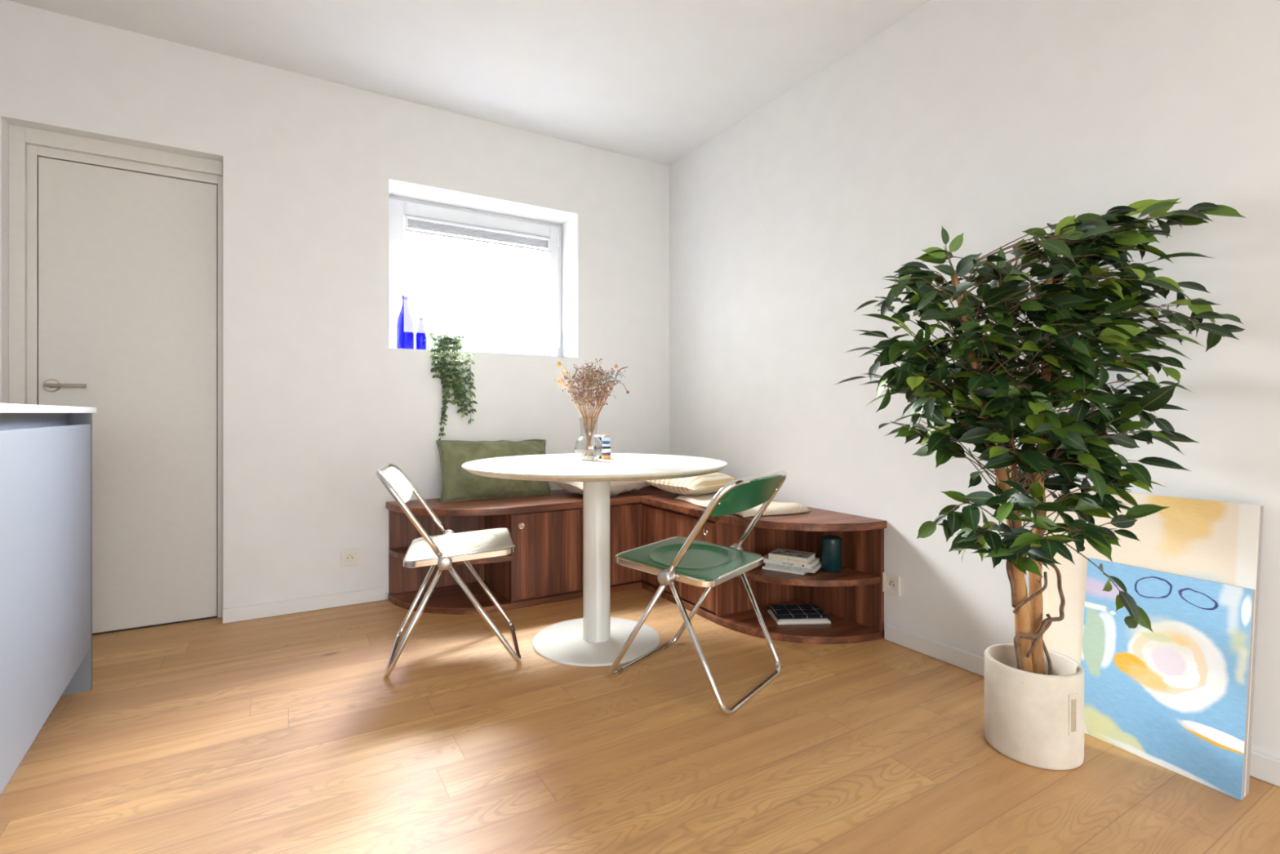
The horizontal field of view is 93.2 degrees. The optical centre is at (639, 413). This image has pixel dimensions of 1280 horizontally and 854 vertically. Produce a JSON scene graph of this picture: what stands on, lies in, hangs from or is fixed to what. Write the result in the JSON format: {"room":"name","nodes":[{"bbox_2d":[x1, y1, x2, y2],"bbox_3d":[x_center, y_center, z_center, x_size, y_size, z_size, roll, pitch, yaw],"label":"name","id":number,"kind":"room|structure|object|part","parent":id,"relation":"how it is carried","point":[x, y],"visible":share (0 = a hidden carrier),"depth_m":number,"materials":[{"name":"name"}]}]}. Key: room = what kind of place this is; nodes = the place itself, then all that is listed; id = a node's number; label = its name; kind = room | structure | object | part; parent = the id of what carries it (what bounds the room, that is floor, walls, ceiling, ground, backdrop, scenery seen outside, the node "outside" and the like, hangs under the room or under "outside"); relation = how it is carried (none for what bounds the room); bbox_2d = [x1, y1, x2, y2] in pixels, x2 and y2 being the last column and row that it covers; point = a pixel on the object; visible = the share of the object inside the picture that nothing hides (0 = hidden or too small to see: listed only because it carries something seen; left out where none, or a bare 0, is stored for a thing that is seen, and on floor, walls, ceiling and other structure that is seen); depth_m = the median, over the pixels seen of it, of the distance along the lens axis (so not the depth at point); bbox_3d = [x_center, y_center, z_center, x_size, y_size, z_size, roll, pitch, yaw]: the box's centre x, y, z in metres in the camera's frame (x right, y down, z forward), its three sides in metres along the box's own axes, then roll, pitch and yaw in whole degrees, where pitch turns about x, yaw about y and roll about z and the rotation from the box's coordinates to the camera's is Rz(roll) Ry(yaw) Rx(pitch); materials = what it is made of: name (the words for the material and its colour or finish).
{"room":"dining room","nodes":[
{"label":"dining room","id":0,"kind":"room"},
{"bbox_2d":[0,0,669,608],"bbox_3d":[-2.124,-0.338,2.785,5.200,2.575,0.320,0,0,-31],"label":"wall","id":1,"kind":"structure","parent":0,"point":[317,399],"depth_m":2.96,"materials":[{"name":"paint"}]},
{"bbox_2d":[8,124,222,635],"bbox_3d":[-2.253,-0.108,2.650,0.719,2.116,0.129,0,0,-31],"label":"door","id":2,"kind":"structure","parent":1,"relation":"in","point":[115,250],"depth_m":2.65,"materials":[{"name":"paint"}]},
{"bbox_3d":[-2.391,-0.116,2.523,0.130,0.018,0.051,0,0,-31],"label":"handle lever","id":3,"kind":"part","parent":2,"relation":"part of","materials":[{"name":"metal"}]},
{"bbox_3d":[-2.261,-0.108,2.663,0.719,2.116,0.100,0,0,-31],"label":"frame","id":4,"kind":"part","parent":2,"relation":"part of","materials":[{"name":"paint"}]},
{"bbox_2d":[222,586,386,623],"bbox_3d":[-1.591,0.916,2.908,0.686,0.065,0.014,0,0,-31],"label":"baseboard","id":5,"kind":"structure","parent":1,"relation":"attached to","point":[345,598],"depth_m":2.89,"materials":[{"name":"paint"}]},
{"bbox_2d":[341,547,359,566],"bbox_3d":[-1.438,0.714,3.000,0.082,0.082,0.012,0,0,-31],"label":"wall socket","id":6,"kind":"object","parent":1,"relation":"attached to","point":[350,557],"visible":1,"depth_m":3.00,"materials":[{"name":"plastic"}]},
{"bbox_2d":[389,195,577,358],"bbox_3d":[-0.912,-0.766,3.507,1.060,0.869,0.316,0,0,-31],"label":"window","id":7,"kind":"structure","parent":1,"relation":"in","point":[399,206],"depth_m":3.58,"materials":[{"name":"plastic"}]},
{"bbox_2d":[396,295,413,349],"bbox_3d":[-1.237,-0.478,3.188,0.082,0.284,0.082,0,0,-31],"label":"glass bottle","id":8,"kind":"object","parent":7,"relation":"on","point":[405,325],"visible":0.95,"depth_m":3.16,"materials":[{"name":"blue glass"}]},
{"bbox_2d":[416,316,426,349],"bbox_3d":[-1.167,-0.424,3.225,0.051,0.175,0.051,0,0,-31],"label":"glass bottle","id":9,"kind":"object","parent":7,"relation":"on","point":[420,332],"visible":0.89,"depth_m":3.21,"materials":[{"name":"blue glass"}]},
{"bbox_2d":[424,327,477,439],"bbox_3d":[-1.029,-0.157,3.258,0.281,0.613,0.172,0,0,-31],"label":"trailing plant","id":10,"kind":"object","parent":7,"relation":"on","point":[447,340],"visible":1,"depth_m":3.22,"materials":[{"name":"green plant"}]},
{"bbox_2d":[404,214,551,252],"bbox_3d":[-0.934,-1.054,3.571,0.864,0.092,0.024,0,0,-31],"label":"window blind","id":11,"kind":"object","parent":7,"relation":"attached to","point":[413,222],"visible":1,"depth_m":3.54,"materials":[{"name":"fabric"}]},
{"bbox_3d":[-0.935,-1.089,3.572,0.864,0.014,0.022,0,0,-31],"label":"head rail","id":12,"kind":"part","parent":11,"relation":"part of","materials":[{"name":"plastic"}]},
{"bbox_3d":[-0.935,-1.018,3.572,0.864,0.010,0.022,0,0,-31],"label":"rail","id":13,"kind":"part","parent":11,"relation":"part of","materials":[{"name":"plastic"}]},
{"bbox_3d":[-0.892,-0.334,3.473,1.057,0.004,0.238,0,0,-31],"label":"sill","id":14,"kind":"part","parent":7,"relation":"part of","materials":[{"name":"plastic"}]},
{"bbox_2d":[6,0,930,166],"bbox_3d":[-0.788,-1.685,0.543,5.840,0.120,5.540,0,0,-31],"label":"ceiling","id":15,"kind":"structure","parent":0,"point":[654,81],"depth_m":2.70,"materials":[{"name":"paint"}]},
{"bbox_2d":[0,587,1279,853],"bbox_3d":[-0.788,1.010,0.543,5.840,0.120,5.540,0,0,-31],"label":"floor","id":16,"kind":"structure","parent":0,"point":[288,733],"depth_m":1.66,"materials":[{"name":"brown wood"}]},
{"bbox_2d":[0,403,97,795],"bbox_3d":[-1.558,0.465,0.748,0.960,0.971,2.632,0,0,-34],"label":"kitchen island","id":17,"kind":"object","parent":16,"relation":"on","point":[46,451],"visible":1,"depth_m":1.56,"materials":[{"name":"paint"}]},
{"bbox_2d":[0,403,97,413],"bbox_3d":[-1.558,-0.011,0.748,0.960,0.020,2.632,0,0,-34],"label":"island countertop","id":18,"kind":"structure","parent":17,"relation":"on","point":[4,407],"depth_m":1.51,"materials":[{"name":"white stone"}]},
{"bbox_3d":[-2.280,0.474,1.823,0.940,0.951,0.018,0,0,-34],"label":"panel","id":19,"kind":"part","parent":17,"relation":"part of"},
{"bbox_2d":[375,462,521,676],"bbox_3d":[-0.755,0.576,2.408,0.529,0.747,0.526,0,0,-16],"label":"folding chair","id":20,"kind":"object","parent":16,"relation":"on","point":[444,549],"visible":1,"depth_m":2.31,"materials":[{"name":"silver metal"}]},
{"bbox_3d":[-0.954,0.275,2.350,0.114,0.128,0.464,0,0,-16],"label":"backrest","id":21,"kind":"part","parent":20,"relation":"part of","materials":[{"name":"beige plastic"}]},
{"bbox_3d":[-0.879,0.371,2.372,0.250,0.337,0.495,0,0,-16],"label":"frame","id":22,"kind":"part","parent":20,"relation":"part of","materials":[{"name":"silver metal"}]},
{"bbox_3d":[-0.865,0.740,2.376,0.220,0.420,0.467,0,0,-16],"label":"leg frame","id":23,"kind":"part","parent":20,"relation":"part of","materials":[{"name":"silver metal"}]},
{"bbox_3d":[-0.717,0.525,2.418,0.392,0.046,0.436,0,0,-16],"label":"seat","id":24,"kind":"part","parent":20,"relation":"part of","materials":[{"name":"beige plastic"}]},
{"bbox_3d":[-0.638,0.739,2.441,0.285,0.421,0.471,0,0,-16],"label":"leg frame","id":25,"kind":"part","parent":20,"relation":"part of","materials":[{"name":"silver metal"}]},
{"bbox_2d":[461,453,727,666],"bbox_3d":[-0.182,0.576,2.534,1.086,0.747,1.086,0,0,-31],"label":"dining table","id":26,"kind":"object","parent":16,"relation":"on","point":[597,638],"visible":0.94,"depth_m":2.48,"materials":[{"name":"paint"}]},
{"bbox_2d":[574,417,603,460],"bbox_3d":[-0.221,0.109,2.610,0.122,0.186,0.122,0,0,-31],"label":"glass vase","id":27,"kind":"object","parent":26,"relation":"on","point":[580,417],"visible":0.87,"depth_m":2.61,"materials":[{"name":"clear glass"}]},
{"bbox_2d":[553,358,629,457],"bbox_3d":[-0.211,-0.025,2.600,0.266,0.422,0.270,0,0,-41],"label":"flower bouquet","id":28,"kind":"object","parent":27,"relation":"in","point":[588,424],"visible":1,"depth_m":2.58,"materials":[{"name":"brown plant"}]},
{"bbox_3d":[-0.182,0.587,2.534,0.115,0.704,0.115,0,0,-31],"label":"post","id":29,"kind":"part","parent":26,"relation":"part of","materials":[{"name":"metal"}]},
{"bbox_2d":[594,435,602,457],"bbox_3d":[-0.187,0.149,2.743,0.042,0.104,0.042,0,0,-31],"label":"shaker","id":30,"kind":"object","parent":26,"relation":"on","point":[597,446],"visible":0.72,"depth_m":2.73,"materials":[{"name":"silver metal"}]},
{"bbox_2d":[601,435,610,458],"bbox_3d":[-0.152,0.149,2.709,0.042,0.104,0.042,0,0,-31],"label":"shaker","id":31,"kind":"object","parent":26,"relation":"on","point":[606,439],"visible":0.99,"depth_m":2.69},
{"bbox_3d":[-0.152,0.102,2.709,0.039,0.010,0.039,0,0,-31],"label":"shaker lid","id":32,"kind":"part","parent":31,"relation":"part of","materials":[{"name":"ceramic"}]},
{"bbox_2d":[386,484,886,644],"bbox_3d":[-0.129,0.701,2.820,1.733,0.498,1.660,0,0,-31],"label":"bench","id":33,"kind":"object","parent":16,"relation":"on","point":[545,566],"visible":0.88,"depth_m":2.95,"materials":[{"name":"brown wood"}]},
{"bbox_3d":[-1.072,0.702,3.213,0.486,0.436,0.019,0,0,-31],"label":"panel","id":34,"kind":"part","parent":33,"relation":"part of","materials":[{"name":"brown wood"}]},
{"bbox_2d":[389,546,511,564],"bbox_3d":[-0.948,0.701,3.003,0.487,0.026,0.467,0,0,-31],"label":"shelf","id":35,"kind":"object","parent":33,"relation":"attached to","point":[397,552],"depth_m":2.92,"materials":[{"name":"brown wood"}]},
{"bbox_2d":[435,439,551,502],"bbox_3d":[-0.779,0.305,3.268,0.615,0.327,0.210,0,0,-32],"label":"cushion","id":36,"kind":"object","parent":33,"relation":"on","point":[458,483],"visible":0.73,"depth_m":3.18,"materials":[{"name":"green fabric"}]},
{"bbox_3d":[-0.739,0.702,3.145,0.018,0.436,0.476,0,0,-31],"label":"panel","id":37,"kind":"part","parent":33,"relation":"part of","materials":[{"name":"brown wood"}]},
{"bbox_3d":[-0.467,0.701,3.035,0.368,0.414,0.018,0,0,-31],"label":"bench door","id":38,"kind":"part","parent":33,"relation":"part of","materials":[{"name":"brown wood"}]},
{"bbox_3d":[-0.297,0.702,3.148,0.744,0.436,0.038,0,0,-31],"label":"panel","id":39,"kind":"part","parent":33,"relation":"part of","materials":[{"name":"brown wood"}]},
{"bbox_2d":[550,480,650,495],"bbox_3d":[-0.205,0.378,3.430,0.544,0.160,0.404,0,0,-40],"label":"cushion","id":40,"kind":"object","parent":33,"relation":"on","point":[620,486],"visible":0.25,"depth_m":3.29,"materials":[{"name":"fabric"}]},
{"bbox_3d":[-0.127,0.935,2.827,1.723,0.030,1.650,0,0,-31],"label":"board","id":41,"kind":"part","parent":33,"relation":"part of","materials":[{"name":"brown wood"}]},
{"bbox_3d":[0.180,0.702,3.060,0.038,0.436,0.687,0,0,-31],"label":"panel","id":42,"kind":"part","parent":33,"relation":"part of","materials":[{"name":"brown wood"}]},
{"bbox_3d":[0.191,0.705,3.023,0.018,0.406,0.605,0,0,-31],"label":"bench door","id":43,"kind":"part","parent":33,"relation":"part of","materials":[{"name":"brown wood"}]},
{"bbox_2d":[642,472,736,495],"bbox_3d":[0.274,0.367,3.283,0.364,0.138,0.425,0,0,-39],"label":"cushion","id":44,"kind":"object","parent":33,"relation":"on","point":[712,482],"visible":0.56,"depth_m":3.13,"materials":[{"name":"fabric"}]},
{"bbox_2d":[674,493,810,517],"bbox_3d":[0.481,0.432,2.970,0.390,0.038,0.664,0,0,-25],"label":"cushion","id":45,"kind":"object","parent":33,"relation":"on","point":[775,508],"visible":0.45,"depth_m":2.74,"materials":[{"name":"beige fabric"}]},
{"bbox_3d":[0.560,0.702,2.876,0.494,0.436,0.018,0,0,-31],"label":"panel","id":46,"kind":"part","parent":33,"relation":"part of","materials":[{"name":"brown wood"}]},
{"bbox_2d":[762,564,806,574],"bbox_3d":[0.652,0.682,2.676,0.185,0.011,0.125,0,0,33],"label":"book","id":47,"kind":"object","parent":33,"relation":"on","point":[763,566],"visible":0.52,"depth_m":2.62,"materials":[{"name":"paper"}]},
{"bbox_2d":[764,561,821,573],"bbox_3d":[0.680,0.667,2.672,0.215,0.019,0.135,0,0,31],"label":"book","id":48,"kind":"object","parent":47,"relation":"on","point":[817,566],"visible":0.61,"depth_m":2.61,"materials":[{"name":"paper"}]},
{"bbox_2d":[763,553,819,568],"bbox_3d":[0.663,0.649,2.675,0.225,0.017,0.141,0,0,32],"label":"book","id":49,"kind":"object","parent":48,"relation":"on","point":[816,560],"visible":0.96,"depth_m":2.62,"materials":[{"name":"paper"}]},
{"bbox_2d":[768,548,815,564],"bbox_3d":[0.669,0.628,2.664,0.172,0.024,0.121,0,0,33],"label":"book","id":50,"kind":"object","parent":49,"relation":"on","point":[781,554],"visible":1,"depth_m":2.63,"materials":[{"name":"paper"}]},
{"bbox_2d":[767,604,831,624],"bbox_3d":[0.713,0.901,2.723,0.235,0.038,0.172,0,0,-3],"label":"book","id":51,"kind":"object","parent":33,"relation":"on","point":[797,614],"visible":1,"depth_m":2.67,"materials":[{"name":"black paper"}]},
{"bbox_2d":[735,560,879,586],"bbox_3d":[0.681,0.701,2.644,0.484,0.026,0.504,0,0,-31],"label":"shelf","id":52,"kind":"object","parent":33,"relation":"attached to","point":[851,575],"depth_m":2.55,"materials":[{"name":"brown wood"}]},
{"bbox_2d":[820,535,841,572],"bbox_3d":[0.839,0.615,2.653,0.088,0.144,0.088,0,0,-31],"label":"vase","id":53,"kind":"object","parent":33,"relation":"on","point":[831,545],"visible":1,"depth_m":2.62,"materials":[{"name":"ceramic"}]},
{"bbox_3d":[0.839,0.554,2.653,0.088,0.022,0.088,0,0,-31],"label":"tin lid","id":54,"kind":"part","parent":53,"relation":"part of","materials":[{"name":"metal"}]},
{"bbox_3d":[0.897,0.702,2.773,0.019,0.436,0.503,0,0,-31],"label":"panel","id":55,"kind":"part","parent":33,"relation":"part of","materials":[{"name":"brown wood"}]},
{"bbox_2d":[607,470,786,715],"bbox_3d":[0.218,0.576,2.172,0.529,0.747,0.526,0,0,37],"label":"folding chair","id":56,"kind":"object","parent":16,"relation":"on","point":[688,560],"visible":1,"depth_m":2.08,"materials":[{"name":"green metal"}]},
{"bbox_3d":[0.120,0.739,2.245,0.285,0.421,0.471,0,0,37],"label":"leg frame","id":57,"kind":"part","parent":56,"relation":"part of","materials":[{"name":"silver metal"}]},
{"bbox_3d":[0.186,0.525,2.196,0.392,0.046,0.436,0,0,37],"label":"seat","id":58,"kind":"part","parent":56,"relation":"part of","materials":[{"name":"green plastic"}]},
{"bbox_3d":[0.310,0.740,2.104,0.220,0.420,0.467,0,0,37],"label":"leg frame","id":59,"kind":"part","parent":56,"relation":"part of","materials":[{"name":"silver metal"}]},
{"bbox_3d":[0.322,0.371,2.095,0.250,0.337,0.495,0,0,37],"label":"frame","id":60,"kind":"part","parent":56,"relation":"part of","materials":[{"name":"silver metal"}]},
{"bbox_3d":[0.385,0.275,2.048,0.114,0.128,0.464,0,0,37],"label":"backrest","id":61,"kind":"part","parent":56,"relation":"part of","materials":[{"name":"green plastic"}]},
{"bbox_2d":[984,643,1084,769],"bbox_3d":[1.118,0.824,1.722,0.238,0.250,0.239,0,0,-31],"label":"plant pot","id":62,"kind":"object","parent":16,"relation":"on","point":[1034,704],"depth_m":1.63,"materials":[{"name":"ceramic"}]},
{"bbox_2d":[835,198,1245,769],"bbox_3d":[1.085,0.168,1.684,0.903,1.563,0.691,0,0,-8],"label":"potted ficus","id":63,"kind":"object","parent":16,"relation":"on","point":[1034,693],"visible":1,"depth_m":1.62,"materials":[{"name":"plant"}]},
{"bbox_3d":[1.114,0.515,1.706,0.164,0.533,0.063,0,0,-2],"label":"vine stem","id":64,"kind":"part","parent":63,"relation":"part of","materials":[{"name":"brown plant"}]},
{"bbox_2d":[1041,488,1263,796],"bbox_3d":[1.429,0.595,1.751,0.141,0.718,0.505,0,0,-31],"label":"painting","id":65,"kind":"object","parent":16,"relation":"on","point":[1212,540],"visible":0.36,"depth_m":1.69,"materials":[{"name":"beige paint"}]},
{"bbox_2d":[1080,557,1255,799],"bbox_3d":[1.428,0.695,1.668,0.080,0.511,0.372,0,0,-26],"label":"painting","id":66,"kind":"object","parent":16,"relation":"on","point":[1175,697],"visible":0.88,"depth_m":1.63,"materials":[{"name":"blue paint"}]},
{"bbox_2d":[669,0,1279,759],"bbox_3d":[1.583,-0.338,1.956,0.320,2.575,5.540,0,0,-31],"label":"wall","id":67,"kind":"structure","parent":0,"point":[989,122],"depth_m":2.29,"materials":[{"name":"paint"}]},
{"bbox_2d":[882,572,900,595],"bbox_3d":[1.049,0.713,2.527,0.012,0.082,0.082,0,0,-31],"label":"wall socket","id":68,"kind":"object","parent":67,"relation":"attached to","point":[891,583],"visible":1,"depth_m":2.53,"materials":[{"name":"plastic"}]},
{"bbox_2d":[884,623,1279,786],"bbox_3d":[1.857,0.916,1.163,0.020,0.065,3.218,0,0,-31],"label":"baseboard","id":69,"kind":"structure","parent":67,"relation":"attached to","point":[1265,767],"depth_m":2.26,"materials":[{"name":"paint"}]}
]}

